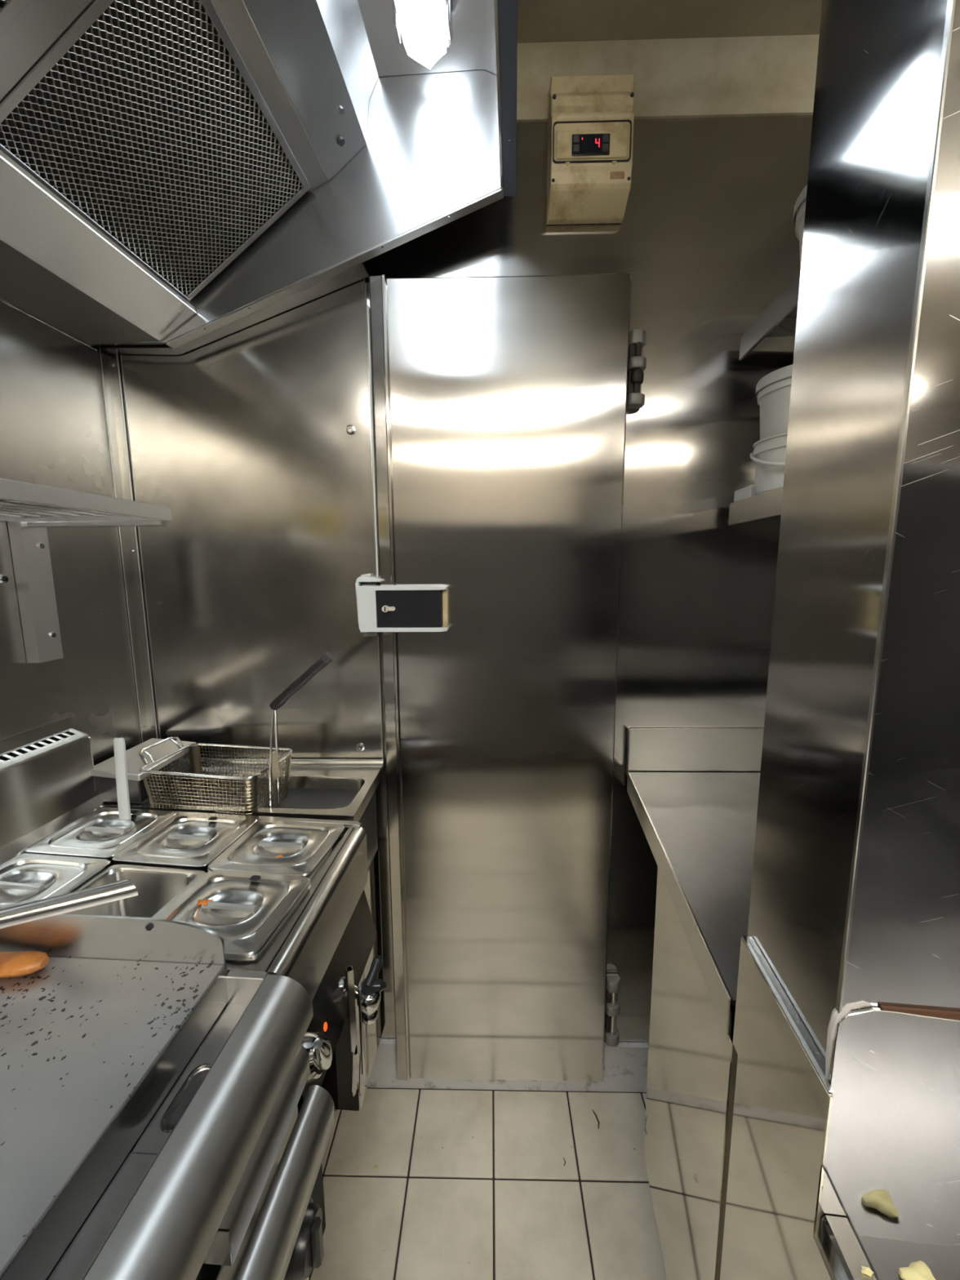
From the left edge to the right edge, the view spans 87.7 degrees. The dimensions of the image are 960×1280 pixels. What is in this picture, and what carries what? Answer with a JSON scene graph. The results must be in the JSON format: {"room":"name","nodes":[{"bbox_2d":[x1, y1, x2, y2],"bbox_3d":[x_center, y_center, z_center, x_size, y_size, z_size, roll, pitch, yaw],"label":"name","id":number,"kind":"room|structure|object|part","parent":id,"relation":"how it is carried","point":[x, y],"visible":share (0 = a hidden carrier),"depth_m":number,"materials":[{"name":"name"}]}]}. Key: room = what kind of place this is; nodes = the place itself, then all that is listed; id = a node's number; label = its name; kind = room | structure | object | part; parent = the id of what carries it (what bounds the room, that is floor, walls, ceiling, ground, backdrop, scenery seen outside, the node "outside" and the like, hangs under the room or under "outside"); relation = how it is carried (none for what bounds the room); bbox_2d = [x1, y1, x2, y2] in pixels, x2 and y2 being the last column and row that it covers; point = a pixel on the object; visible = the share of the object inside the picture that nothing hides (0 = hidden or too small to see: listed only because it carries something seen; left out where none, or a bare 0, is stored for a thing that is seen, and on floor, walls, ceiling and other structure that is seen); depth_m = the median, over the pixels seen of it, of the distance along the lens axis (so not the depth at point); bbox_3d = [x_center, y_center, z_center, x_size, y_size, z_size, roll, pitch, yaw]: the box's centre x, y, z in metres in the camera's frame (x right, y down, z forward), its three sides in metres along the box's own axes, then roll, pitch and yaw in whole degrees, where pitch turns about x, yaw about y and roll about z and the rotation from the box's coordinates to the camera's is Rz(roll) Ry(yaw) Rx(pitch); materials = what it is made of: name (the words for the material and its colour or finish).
{"room":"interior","nodes":[
{"label":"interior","id":0,"kind":"room"},
{"bbox_2d":[0,297,158,765],"bbox_3d":[-0.972,0.294,-0.651,0.086,2.440,4.000,0,8,4],"label":"wall","id":1,"kind":"structure","parent":0,"point":[63,425],"depth_m":1.03,"materials":[{"name":"metal"}]},
{"bbox_2d":[0,716,103,865],"bbox_3d":[-0.853,0.341,0.428,0.057,0.190,1.231,0,8,4],"label":"guard","id":2,"kind":"object","parent":1,"relation":"attached to","point":[45,789],"visible":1,"depth_m":0.93,"materials":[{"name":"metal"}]},
{"bbox_2d":[0,477,172,662],"bbox_3d":[-0.757,0.017,0.136,0.292,0.283,1.662,0,8,4],"label":"wall shelf","id":3,"kind":"object","parent":1,"relation":"attached to","point":[28,508],"visible":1,"depth_m":0.90,"materials":[{"name":"metal"}]},
{"bbox_3d":[-0.708,-0.210,0.904,0.285,0.009,0.016,0,8,4],"label":"bracket arm","id":4,"kind":"part","parent":3,"relation":"part of","materials":[{"name":"metal"}]},
{"bbox_2d":[0,0,517,349],"bbox_3d":[-0.452,-0.749,-0.022,0.908,0.560,2.115,0,8,4],"label":"extraction hood","id":5,"kind":"object","parent":1,"relation":"attached to","point":[392,149],"visible":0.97,"depth_m":0.93,"materials":[{"name":"metal"}]},
{"bbox_2d":[0,0,30,34],"bbox_3d":[-0.522,-0.709,0.357,0.294,0.228,0.411,0,8,4],"label":"grease filter","id":6,"kind":"object","parent":5,"relation":"on","point":[9,9],"visible":1,"depth_m":0.56,"materials":[{"name":"metal"}]},
{"bbox_2d":[0,0,311,302],"bbox_3d":[-0.492,-0.775,0.803,0.294,0.228,0.411,0,8,4],"label":"grease filter","id":7,"kind":"object","parent":5,"relation":"on","point":[146,118],"visible":1,"depth_m":0.75,"materials":[{"name":"metal"}]},
{"bbox_2d":[102,262,368,355],"bbox_3d":[-0.531,-0.710,1.085,0.580,0.157,0.054,0,8,4],"label":"flange","id":8,"kind":"object","parent":5,"relation":"attached to","point":[355,273],"visible":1,"depth_m":1.08,"materials":[{"name":"metal"}]},
{"bbox_3d":[-0.386,-0.751,-0.040,0.037,0.022,2.089,0,8,4],"label":"filter rail","id":9,"kind":"part","parent":5,"relation":"part of","materials":[{"name":"metal"}]},
{"bbox_3d":[-0.395,-0.900,1.004,0.882,0.548,0.012,0,8,4],"label":"plate","id":10,"kind":"part","parent":5,"relation":"part of","materials":[{"name":"metal"}]},
{"bbox_3d":[-0.330,-0.787,-0.049,0.078,0.063,2.089,0,8,4],"label":"plate","id":11,"kind":"part","parent":5,"relation":"part of","materials":[{"name":"metal"}]},
{"bbox_2d":[392,0,453,69],"bbox_3d":[-0.134,-0.949,0.269,0.096,0.052,1.290,0,8,4],"label":"lamp","id":12,"kind":"object","parent":5,"relation":"attached to","point":[425,27],"visible":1,"depth_m":0.83,"materials":[{"name":"white plastic"}]},
{"bbox_2d":[117,34,819,1066],"bbox_3d":[0.077,0.012,1.218,2.400,2.440,0.090,0,8,1],"label":"wall","id":13,"kind":"structure","parent":0,"point":[257,439],"depth_m":1.14,"materials":[{"name":"metal"}]},
{"bbox_3d":[-0.554,-0.246,1.175,0.613,1.110,0.006,0,8,1],"label":"cladding panel","id":14,"kind":"part","parent":13,"relation":"part of","materials":[{"name":"metal"}]},
{"bbox_2d":[355,573,381,635],"bbox_3d":[-0.256,-0.082,1.162,0.062,0.145,0.056,0,8,1],"label":"strike plate","id":15,"kind":"object","parent":13,"relation":"attached to","point":[361,580],"visible":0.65,"depth_m":1.14,"materials":[{"name":"white paint"}]},
{"bbox_3d":[-0.245,-0.236,1.167,0.005,1.090,0.011,0,8,1],"label":"edge trim","id":16,"kind":"part","parent":13,"relation":"part of","materials":[{"name":"silver metal"}]},
{"bbox_2d":[356,271,646,1081],"bbox_3d":[0.047,0.206,1.183,0.633,1.961,0.097,0,8,1],"label":"room door","id":17,"kind":"structure","parent":13,"relation":"in","point":[500,403],"depth_m":1.16,"materials":[{"name":"metal"}]},
{"bbox_3d":[0.347,0.974,1.334,0.038,0.184,0.008,0,8,1],"label":"plate","id":18,"kind":"part","parent":17,"relation":"part of","materials":[{"name":"silver metal"}]},
{"bbox_3d":[0.348,0.976,1.319,0.041,0.184,0.039,0,8,1],"label":"door hinge","id":19,"kind":"part","parent":17,"relation":"part of","materials":[{"name":"silver metal"}]},
{"bbox_3d":[0.338,-0.591,1.103,0.038,0.153,0.008,0,8,1],"label":"plate","id":20,"kind":"part","parent":17,"relation":"part of","materials":[{"name":"silver metal"}]},
{"bbox_3d":[0.339,-0.589,1.088,0.041,0.153,0.039,0,8,1],"label":"door hinge","id":21,"kind":"part","parent":17,"relation":"part of","materials":[{"name":"silver metal"}]},
{"bbox_2d":[367,1038,648,1092],"bbox_3d":[-0.207,1.158,1.367,1.320,0.132,0.022,0,8,1],"label":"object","id":22,"kind":"structure","parent":13,"relation":"attached to","point":[625,1064],"depth_m":1.36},
{"bbox_2d":[546,74,634,224],"bbox_3d":[0.224,-1.000,1.005,0.167,0.246,0.087,0,8,1],"label":"thermostat box","id":23,"kind":"object","parent":13,"relation":"attached to","point":[590,118],"visible":1,"depth_m":0.98,"materials":[{"name":"beige plastic"}]},
{"bbox_3d":[0.218,-0.964,0.973,0.138,0.048,0.004,0,8,1],"label":"fascia plate","id":24,"kind":"part","parent":23,"relation":"part of","materials":[{"name":"beige plastic"}]},
{"bbox_2d":[626,728,630,776],"bbox_3d":[0.362,0.275,1.221,0.004,0.116,0.020,1,8,6],"label":"backsplash","id":25,"kind":"structure","parent":13,"relation":"attached to","point":[628,731],"depth_m":1.22,"materials":[{"name":"metal"}]},
{"bbox_2d":[629,728,764,772],"bbox_3d":[0.676,0.270,1.222,0.623,0.110,0.004,0,8,1],"label":"backsplash","id":26,"kind":"structure","parent":13,"relation":"attached to","point":[651,749],"depth_m":1.22,"materials":[{"name":"metal"}]},
{"bbox_2d":[310,1087,666,1279],"bbox_3d":[-0.082,1.541,-0.611,2.645,0.051,4.396,0,8,1],"label":"floor","id":27,"kind":"structure","parent":0,"point":[467,1184],"depth_m":1.14,"materials":[{"name":"grey tile"}]},
{"bbox_2d":[0,913,334,1279],"bbox_3d":[-0.526,0.828,0.264,0.646,0.871,0.848,0,8,4],"label":"griddle","id":28,"kind":"object","parent":27,"relation":"on","point":[144,1135],"visible":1,"depth_m":0.48,"materials":[{"name":"metal"}]},
{"bbox_2d":[0,951,48,977],"bbox_3d":[-0.648,0.387,0.589,0.257,0.019,0.036,-1,8,-3],"label":"sausage","id":29,"kind":"object","parent":28,"relation":"on","point":[12,964],"visible":1,"depth_m":0.59,"materials":[{"name":"orange food"}]},
{"bbox_2d":[0,878,137,928],"bbox_3d":[-0.599,0.320,0.547,0.385,0.029,0.026,-4,9,-23],"label":"tongs","id":30,"kind":"object","parent":28,"relation":"on","point":[125,888],"visible":1,"depth_m":0.59,"materials":[{"name":"silver metal"}]},
{"bbox_3d":[-0.594,0.464,0.209,0.515,0.022,0.839,0,8,4],"label":"plate","id":31,"kind":"part","parent":28,"relation":"part of","materials":[{"name":"silver metal"}]},
{"bbox_3d":[-0.271,0.565,0.202,0.020,0.083,0.837,0,8,4],"label":"drawer","id":32,"kind":"part","parent":28,"relation":"part of","materials":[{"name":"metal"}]},
{"bbox_3d":[-0.239,0.539,0.445,0.036,0.038,0.002,0,8,4],"label":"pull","id":33,"kind":"part","parent":28,"relation":"part of","materials":[{"name":"metal"}]},
{"bbox_3d":[-0.228,0.526,0.530,0.026,0.042,0.172,0,8,4],"label":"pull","id":34,"kind":"part","parent":28,"relation":"part of","materials":[{"name":"metal"}]},
{"bbox_3d":[-0.221,0.627,0.203,0.032,0.052,0.828,0,8,4],"label":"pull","id":35,"kind":"part","parent":28,"relation":"part of","materials":[{"name":"metal"}]},
{"bbox_3d":[-0.202,0.694,0.577,0.020,0.068,0.068,0,8,4],"label":"knob","id":36,"kind":"part","parent":28,"relation":"part of","materials":[{"name":"black plastic"}]},
{"bbox_2d":[22,806,377,1279],"bbox_3d":[-0.495,0.831,0.886,0.627,0.924,0.391,0,8,4],"label":"bain marie","id":37,"kind":"object","parent":27,"relation":"on","point":[331,929],"visible":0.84,"depth_m":0.76,"materials":[{"name":"metal"}]},
{"bbox_2d":[26,853,114,866],"bbox_3d":[-0.697,0.407,0.940,0.174,0.100,0.160,1,8,7],"label":"pan","id":38,"kind":"object","parent":37,"relation":"in","point":[112,863],"visible":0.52,"depth_m":0.86,"materials":[{"name":"metal"}]},
{"bbox_2d":[24,807,177,858],"bbox_3d":[-0.698,0.357,0.933,0.175,0.015,0.161,1,8,7],"label":"lid","id":39,"kind":"object","parent":38,"relation":"on","point":[100,833],"visible":1,"depth_m":0.92,"materials":[{"name":"metal"}]},
{"bbox_3d":[-0.698,0.354,0.932,0.081,0.010,0.012,1,8,7],"label":"handle","id":40,"kind":"part","parent":39,"relation":"part of","materials":[{"name":"metal"}]},
{"bbox_2d":[113,737,131,819],"bbox_3d":[-0.692,0.269,0.965,0.026,0.165,0.007,0,8,4],"label":"ladle","id":41,"kind":"object","parent":39,"relation":"on","point":[119,746],"visible":1,"depth_m":0.96,"materials":[{"name":"white paint"}]},
{"bbox_2d":[70,865,109,892],"bbox_3d":[-0.709,0.432,0.776,0.174,0.100,0.160,1,8,7],"label":"pan","id":42,"kind":"object","parent":37,"relation":"in","point":[108,866],"visible":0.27,"depth_m":0.80,"materials":[{"name":"metal"}]},
{"bbox_2d":[0,853,111,909],"bbox_3d":[-0.709,0.381,0.769,0.175,0.015,0.161,1,8,7],"label":"lid","id":43,"kind":"object","parent":42,"relation":"on","point":[24,878],"visible":0.84,"depth_m":0.80,"materials":[{"name":"metal"}]},
{"bbox_3d":[-0.709,0.379,0.768,0.081,0.010,0.012,1,8,7],"label":"handle","id":44,"kind":"part","parent":43,"relation":"part of","materials":[{"name":"metal"}]},
{"bbox_2d":[64,864,205,918],"bbox_3d":[-0.535,0.434,0.751,0.174,0.100,0.160,1,8,7],"label":"pan","id":45,"kind":"object","parent":37,"relation":"in","point":[157,888],"visible":0.28,"depth_m":0.81,"materials":[{"name":"metal"}]},
{"bbox_2d":[113,861,208,873],"bbox_3d":[-0.525,0.410,0.913,0.174,0.100,0.160,1,8,7],"label":"pan","id":46,"kind":"object","parent":37,"relation":"in","point":[205,868],"visible":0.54,"depth_m":0.83,"materials":[{"name":"metal"}]},
{"bbox_2d":[111,813,257,867],"bbox_3d":[-0.525,0.360,0.905,0.175,0.015,0.161,1,8,7],"label":"lid","id":47,"kind":"object","parent":46,"relation":"on","point":[183,840],"visible":1,"depth_m":0.90,"materials":[{"name":"metal"}]},
{"bbox_3d":[-0.525,0.357,0.905,0.081,0.010,0.012,1,8,7],"label":"handle","id":48,"kind":"part","parent":47,"relation":"part of","materials":[{"name":"metal"}]},
{"bbox_3d":[-0.543,0.556,0.830,0.530,0.085,0.333,0,8,4],"label":"tank","id":49,"kind":"part","parent":37,"relation":"part of","materials":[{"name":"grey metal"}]},
{"bbox_2d":[225,883,310,1005],"bbox_3d":[-0.358,0.437,0.727,0.174,0.100,0.160,1,8,7],"label":"pan","id":50,"kind":"object","parent":37,"relation":"in","point":[272,935],"visible":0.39,"depth_m":0.67,"materials":[{"name":"metal"}]},
{"bbox_2d":[155,869,310,956],"bbox_3d":[-0.359,0.385,0.716,0.175,0.015,0.161,1,8,8],"label":"lid","id":51,"kind":"object","parent":50,"relation":"on","point":[246,908],"visible":0.88,"depth_m":0.72,"materials":[{"name":"metal"}]},
{"bbox_2d":[195,899,213,906],"bbox_3d":[-0.398,0.378,0.721,0.023,0.006,0.012,0,8,4],"label":"smear","id":52,"kind":"object","parent":51,"relation":"on","point":[204,902],"visible":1,"depth_m":0.72,"materials":[{"name":"orange food"}]},
{"bbox_3d":[-0.359,0.382,0.716,0.081,0.010,0.012,1,8,8],"label":"handle","id":53,"kind":"part","parent":51,"relation":"part of","materials":[{"name":"metal"}]},
{"bbox_2d":[207,831,342,879],"bbox_3d":[-0.351,0.414,0.884,0.174,0.100,0.160,1,8,7],"label":"pan","id":54,"kind":"object","parent":37,"relation":"in","point":[310,876],"visible":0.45,"depth_m":0.86,"materials":[{"name":"metal"}]},
{"bbox_2d":[208,819,344,876],"bbox_3d":[-0.348,0.361,0.876,0.175,0.015,0.161,1,8,7],"label":"lid","id":55,"kind":"object","parent":54,"relation":"on","point":[302,846],"visible":1,"depth_m":0.87,"materials":[{"name":"metal"}]},
{"bbox_3d":[-0.348,0.359,0.876,0.081,0.010,0.012,1,8,7],"label":"handle","id":56,"kind":"part","parent":55,"relation":"part of","materials":[{"name":"metal"}]},
{"bbox_3d":[-0.220,0.545,0.656,0.032,0.054,0.056,0,8,4],"label":"control knob","id":57,"kind":"part","parent":37,"relation":"part of","materials":[{"name":"silver metal"}]},
{"bbox_2d":[323,1022,327,1031],"bbox_3d":[-0.222,0.555,0.717,0.003,0.011,0.011,0,8,4],"label":"light","id":58,"kind":"object","parent":37,"relation":"attached to","point":[325,1024],"depth_m":0.72,"materials":[{"name":"orange plastic"}]},
{"bbox_3d":[-0.243,0.541,0.792,0.073,0.098,0.320,0,8,4],"label":"control panel","id":59,"kind":"part","parent":37,"relation":"part of","materials":[{"name":"metal"}]},
{"bbox_2d":[90,737,385,1111],"bbox_3d":[-0.521,0.747,1.194,0.567,1.000,0.261,0,8,4],"label":"fryer","id":60,"kind":"object","parent":27,"relation":"on","point":[334,789],"visible":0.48,"depth_m":1.13,"materials":[{"name":"metal"}]},
{"bbox_2d":[138,651,333,815],"bbox_3d":[-0.504,0.194,1.059,0.443,0.358,0.166,1,9,9],"label":"basket","id":61,"kind":"object","parent":60,"relation":"on","point":[251,783],"visible":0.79,"depth_m":1.02,"materials":[{"name":"silver metal"}]},
{"bbox_3d":[-0.686,0.321,1.039,0.021,0.110,0.025,-6,10,-35],"label":"corner plate","id":62,"kind":"part","parent":61,"relation":"part of","materials":[{"name":"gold metal"}]},
{"bbox_3d":[-0.664,0.301,1.171,0.025,0.110,0.021,-6,10,-35],"label":"corner plate","id":63,"kind":"part","parent":61,"relation":"part of","materials":[{"name":"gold metal"}]},
{"bbox_3d":[-0.458,0.325,1.002,0.025,0.110,0.021,-6,10,-35],"label":"corner plate","id":64,"kind":"part","parent":61,"relation":"part of","materials":[{"name":"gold metal"}]},
{"bbox_3d":[-0.425,0.260,1.033,0.004,0.060,0.030,0,8,4],"label":"handle plate","id":65,"kind":"part","parent":61,"relation":"part of","materials":[{"name":"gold metal"}]},
{"bbox_3d":[-0.436,0.305,1.134,0.021,0.110,0.025,-6,10,-35],"label":"corner plate","id":66,"kind":"part","parent":61,"relation":"part of","materials":[{"name":"metal"}]},
{"bbox_3d":[-0.522,0.453,1.145,0.519,0.195,0.222,0,8,4],"label":"tank","id":67,"kind":"part","parent":60,"relation":"part of","materials":[{"name":"grey metal"}]},
{"bbox_2d":[341,955,386,1024],"bbox_3d":[-0.184,0.560,0.794,0.068,0.083,0.050,-3,9,-20],"label":"tap","id":68,"kind":"object","parent":60,"relation":"attached to","point":[371,988],"visible":0.89,"depth_m":0.78,"materials":[{"name":"silver metal"}]},
{"bbox_2d":[345,964,365,1097],"bbox_3d":[-0.193,0.607,0.771,0.024,0.216,0.033,0,8,4],"label":"serving tongs","id":69,"kind":"object","parent":68,"relation":"hanging from","point":[349,975],"visible":1,"depth_m":0.77,"materials":[{"name":"silver metal"}]},
{"bbox_3d":[-0.198,0.572,0.771,0.009,0.146,0.011,-5,10,-31],"label":"arm","id":70,"kind":"part","parent":69,"relation":"part of","materials":[{"name":"silver metal"}]},
{"bbox_3d":[-0.184,0.605,0.774,0.002,0.150,0.009,-5,10,-31],"label":"arm","id":71,"kind":"part","parent":69,"relation":"part of","materials":[{"name":"silver metal"}]},
{"bbox_3d":[-0.198,0.557,0.793,0.040,0.029,0.016,1,9,10],"label":"stem","id":72,"kind":"part","parent":68,"relation":"part of","materials":[{"name":"silver metal"}]},
{"bbox_3d":[-0.166,0.535,0.801,0.036,0.037,0.044,0,8,4],"label":"lever","id":73,"kind":"part","parent":68,"relation":"part of","materials":[{"name":"black plastic"}]},
{"bbox_2d":[591,1109,599,1128],"bbox_3d":[0.300,1.230,1.286,0.009,0.005,0.045,-1,8,-7],"label":"debris","id":74,"kind":"object","parent":27,"relation":"on","point":[595,1114],"visible":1,"depth_m":1.28,"materials":[{"name":"brown"}]},
{"bbox_2d":[626,728,764,1279],"bbox_3d":[0.641,0.768,0.950,0.626,1.016,0.746,1,8,6],"label":"counter","id":75,"kind":"object","parent":27,"relation":"on","point":[699,828],"visible":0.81,"depth_m":0.83,"materials":[{"name":"metal"}]},
{"bbox_3d":[0.324,0.765,0.806,0.018,0.644,0.359,1,8,6],"label":"cabinet door","id":76,"kind":"part","parent":75,"relation":"part of","materials":[{"name":"metal"}]},
{"bbox_2d":[720,935,959,1279],"bbox_3d":[0.541,0.873,0.034,0.624,1.076,1.130,1,8,6],"label":"prep table","id":77,"kind":"object","parent":27,"relation":"on","point":[846,1166],"visible":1,"depth_m":0.41,"materials":[{"name":"metal"}]},
{"bbox_3d":[0.242,0.871,0.061,0.019,0.652,1.119,1,8,6],"label":"cabinet door","id":78,"kind":"part","parent":77,"relation":"part of","materials":[{"name":"metal"}]},
{"bbox_2d":[861,1266,873,1276],"bbox_3d":[0.293,0.478,0.379,0.009,0.002,0.005,1,8,7],"label":"scrap","id":79,"kind":"object","parent":77,"relation":"on","point":[865,1270],"visible":1,"depth_m":0.38,"materials":[{"name":"beige food"}]},
{"bbox_2d":[818,1007,959,1248],"bbox_3d":[0.585,0.392,0.370,0.619,0.213,0.004,1,8,6],"label":"backsplash","id":80,"kind":"structure","parent":77,"relation":"on","point":[892,1166],"depth_m":0.40,"materials":[{"name":"silver metal"}]},
{"bbox_2d":[898,1260,935,1279],"bbox_3d":[0.339,0.491,0.387,0.026,0.007,0.018,1,8,6],"label":"scrap","id":81,"kind":"object","parent":77,"relation":"on","point":[917,1270],"visible":1,"depth_m":0.39,"materials":[{"name":"beige food"}]},
{"bbox_2d":[517,0,822,43],"bbox_3d":[0.052,-0.932,-0.948,2.450,0.060,4.200,0,8,1],"label":"ceiling","id":82,"kind":"structure","parent":0,"point":[538,20],"depth_m":0.95,"materials":[{"name":"paint"}]},
{"bbox_2d":[747,0,959,1068],"bbox_3d":[0.375,-0.305,0.377,0.182,1.570,0.169,1,8,6],"label":"wall pillar","id":83,"kind":"structure","parent":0,"point":[855,896],"depth_m":0.37,"materials":[{"name":"metal"}]},
{"bbox_3d":[0.277,-0.376,0.293,0.003,1.405,0.004,1,8,6],"label":"corner trim","id":84,"kind":"part","parent":83,"relation":"part of","materials":[{"name":"silver metal"}]},
{"bbox_3d":[0.807,0.303,-0.781,0.060,2.440,4.050,1,8,6],"label":"wall","id":85,"kind":"structure","parent":0,"visible":0},
{"bbox_2d":[728,486,782,525],"bbox_3d":[0.734,-0.172,0.788,0.427,0.168,0.639,1,8,6],"label":"steel shelf","id":86,"kind":"object","parent":85,"relation":"attached to","point":[766,504],"visible":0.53,"depth_m":0.97,"materials":[{"name":"silver metal"}]},
{"bbox_2d":[733,484,755,502],"bbox_3d":[0.574,-0.308,1.053,0.043,0.026,0.085,1,8,6],"label":"box","id":87,"kind":"object","parent":86,"relation":"on","point":[748,491],"visible":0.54,"depth_m":1.04,"materials":[{"name":"white plastic"}]},
{"bbox_2d":[750,431,787,495],"bbox_3d":[0.619,-0.329,0.947,0.192,0.098,0.195,1,8,6],"label":"bucket","id":88,"kind":"object","parent":86,"relation":"on","point":[769,453],"visible":0.3,"depth_m":0.93,"materials":[{"name":"white plastic"}]},
{"bbox_3d":[0.596,-0.334,0.906,0.196,0.051,0.104,5,10,31],"label":"handle","id":89,"kind":"part","parent":88,"relation":"part of","materials":[{"name":"white plastic"}]},
{"bbox_2d":[755,364,792,439],"bbox_3d":[0.621,-0.434,0.935,0.191,0.113,0.191,1,8,6],"label":"bucket","id":90,"kind":"object","parent":88,"relation":"on","point":[773,390],"visible":0.29,"depth_m":0.91,"materials":[{"name":"white plastic"}]},
{"bbox_3d":[0.621,-0.480,0.928,0.191,0.020,0.191,1,8,6],"label":"lid","id":91,"kind":"part","parent":90,"relation":"part of","materials":[{"name":"white plastic"}]},
{"bbox_2d":[738,270,800,359],"bbox_3d":[0.732,-0.513,0.738,0.427,0.168,0.639,1,8,6],"label":"steel shelf","id":92,"kind":"object","parent":85,"relation":"attached to","point":[779,318],"visible":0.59,"depth_m":0.95,"materials":[{"name":"silver metal"}]},
{"bbox_3d":[0.732,-0.572,0.729,0.426,0.047,0.638,1,8,6],"label":"plate","id":93,"kind":"part","parent":92,"relation":"part of","materials":[{"name":"metal"}]},
{"bbox_2d":[793,184,807,270],"bbox_3d":[0.634,-0.674,0.817,0.215,0.128,0.215,1,8,6],"label":"tub","id":94,"kind":"object","parent":92,"relation":"on","point":[799,210],"visible":0.08,"depth_m":0.84,"materials":[{"name":"white plastic"}]},
{"bbox_3d":[0.633,-0.727,0.809,0.215,0.020,0.215,1,8,6],"label":"lid","id":95,"kind":"part","parent":94,"relation":"part of","materials":[{"name":"white plastic"}]}
]}

